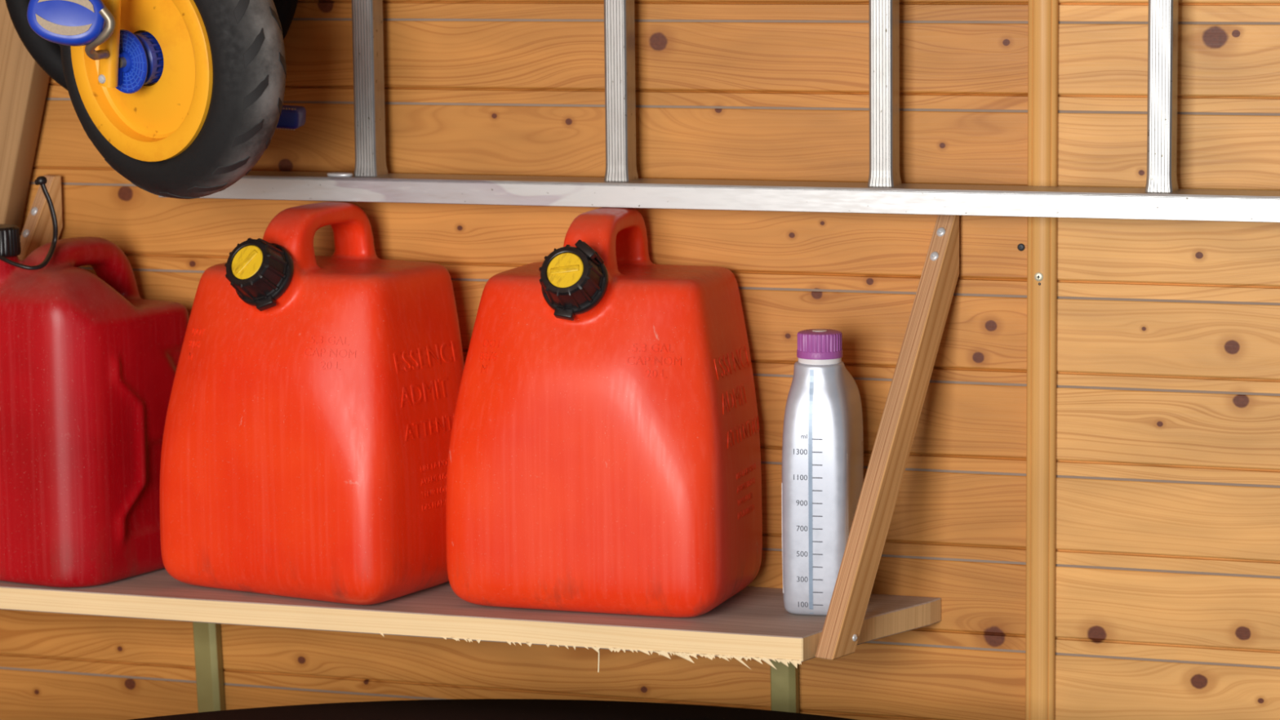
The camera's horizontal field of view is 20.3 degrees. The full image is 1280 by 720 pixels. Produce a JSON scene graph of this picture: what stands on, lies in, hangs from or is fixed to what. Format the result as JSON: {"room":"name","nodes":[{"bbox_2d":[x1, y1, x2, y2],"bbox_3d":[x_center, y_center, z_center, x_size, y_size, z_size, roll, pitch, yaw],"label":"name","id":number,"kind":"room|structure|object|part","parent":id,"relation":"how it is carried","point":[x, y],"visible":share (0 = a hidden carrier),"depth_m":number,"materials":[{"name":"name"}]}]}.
{"room":"storage area","nodes":[
{"label":"storage area","id":0,"kind":"room"},
{"bbox_2d":[0,0,1279,719],"bbox_3d":[0.007,-0.563,4.123,2.700,3.480,0.062,2,8,19],"label":"wall","id":1,"kind":"structure","parent":0,"point":[1167,522],"depth_m":4.07,"materials":[{"name":"brown wood"}]},
{"bbox_2d":[17,174,62,260],"bbox_3d":[-0.807,0.029,4.334,0.257,0.491,0.024,-8,11,-43],"label":"brace","id":2,"kind":"object","parent":1,"relation":"attached to","point":[37,230],"visible":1,"depth_m":4.37,"materials":[{"name":"brown wood"}]},
{"bbox_2d":[4,0,306,199],"bbox_3d":[-0.537,-0.444,4.017,0.348,0.516,0.403,-2,8,-11],"label":"tricycle","id":3,"kind":"object","parent":1,"relation":"hanging from","point":[182,99],"visible":1,"depth_m":3.91,"materials":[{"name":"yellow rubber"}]},
{"bbox_2d":[0,568,941,672],"bbox_3d":[-0.274,0.295,4.179,1.225,0.057,0.250,2,8,19],"label":"wall shelf","id":4,"kind":"object","parent":1,"relation":"attached to","point":[754,623],"visible":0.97,"depth_m":4.05,"materials":[{"name":"brown wood"}]},
{"bbox_2d":[0,176,188,587],"bbox_3d":[-0.677,0.015,4.274,0.204,0.481,0.227,4,9,31],"label":"can","id":5,"kind":"object","parent":4,"relation":"on","point":[88,364],"visible":0.93,"depth_m":4.18,"materials":[{"name":"red plastic"}]},
{"bbox_3d":[-0.702,-0.210,4.189,0.013,0.011,0.013,4,9,31],"label":"strap knob","id":6,"kind":"part","parent":5,"relation":"part of","materials":[{"name":"black plastic"}]},
{"bbox_2d":[159,201,464,604],"bbox_3d":[-0.387,0.044,4.163,0.331,0.447,0.241,4,9,31],"label":"can","id":7,"kind":"object","parent":4,"relation":"on","point":[311,409],"visible":0.93,"depth_m":4.08,"materials":[{"name":"red plastic"}]},
{"bbox_2d":[445,207,762,617],"bbox_3d":[-0.044,0.055,4.059,0.331,0.447,0.241,2,8,19],"label":"can","id":8,"kind":"object","parent":4,"relation":"on","point":[604,454],"visible":1,"depth_m":3.98,"materials":[{"name":"red plastic"}]},
{"bbox_2d":[782,328,863,615],"bbox_3d":[0.207,0.121,4.028,0.078,0.319,0.128,1,8,13],"label":"oil bottle","id":9,"kind":"object","parent":4,"relation":"on","point":[823,443],"visible":0.92,"depth_m":3.97,"materials":[{"name":"silver metal"}]},
{"bbox_2d":[158,0,1279,222],"bbox_3d":[0.297,-0.429,3.958,1.836,0.531,0.066,2,8,19],"label":"ladder","id":10,"kind":"object","parent":1,"relation":"attached to","point":[884,193],"visible":0.94,"depth_m":4.02,"materials":[{"name":"metal"}]},
{"bbox_3d":[0.301,-0.180,3.992,1.832,0.028,0.066,2,8,19],"label":"rail","id":11,"kind":"part","parent":10,"relation":"part of","materials":[{"name":"metal"}]},
{"bbox_2d":[815,214,959,659],"bbox_3d":[0.276,0.079,3.959,0.026,0.471,0.244,6,10,39],"label":"brace","id":12,"kind":"object","parent":1,"relation":"attached to","point":[882,484],"visible":0.96,"depth_m":3.96,"materials":[{"name":"brown wood"}]},
{"bbox_2d":[1025,0,1058,719],"bbox_3d":[0.444,-0.516,3.936,0.033,3.430,0.014,2,8,19],"label":"trim","id":13,"kind":"structure","parent":1,"relation":"attached to","point":[1043,15],"depth_m":4.00,"materials":[{"name":"brown wood"}]},
{"bbox_3d":[-0.100,1.741,0.476,5.180,0.080,7.560,2,8,19],"label":"floor","id":14,"kind":"structure","parent":0,"visible":0},
{"bbox_2d":[0,0,49,232],"bbox_3d":[-0.847,0.011,4.437,0.608,2.150,0.048,2,8,19],"label":"plank","id":15,"kind":"object","parent":14,"relation":"on","point":[24,84],"visible":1,"depth_m":4.34,"materials":[{"name":"brown wood"}]},
{"bbox_2d":[192,622,225,712],"bbox_3d":[-0.517,0.708,4.446,0.061,0.886,0.017,2,8,19],"label":"upright","id":16,"kind":"object","parent":14,"relation":"on","point":[206,636],"visible":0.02,"depth_m":4.40,"materials":[{"name":"green paint"}]},
{"bbox_2d":[128,698,857,719],"bbox_3d":[-0.194,0.905,3.236,1.763,0.821,1.763,2,8,19],"label":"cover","id":17,"kind":"object","parent":14,"relation":"on","point":[460,708],"visible":1,"depth_m":3.98,"materials":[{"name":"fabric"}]},
{"bbox_2d":[769,659,799,713],"bbox_3d":[0.175,0.734,4.205,0.039,0.886,0.017,2,8,19],"label":"upright","id":18,"kind":"object","parent":14,"relation":"on","point":[784,680],"visible":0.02,"depth_m":4.15,"materials":[{"name":"green paint"}]}
]}

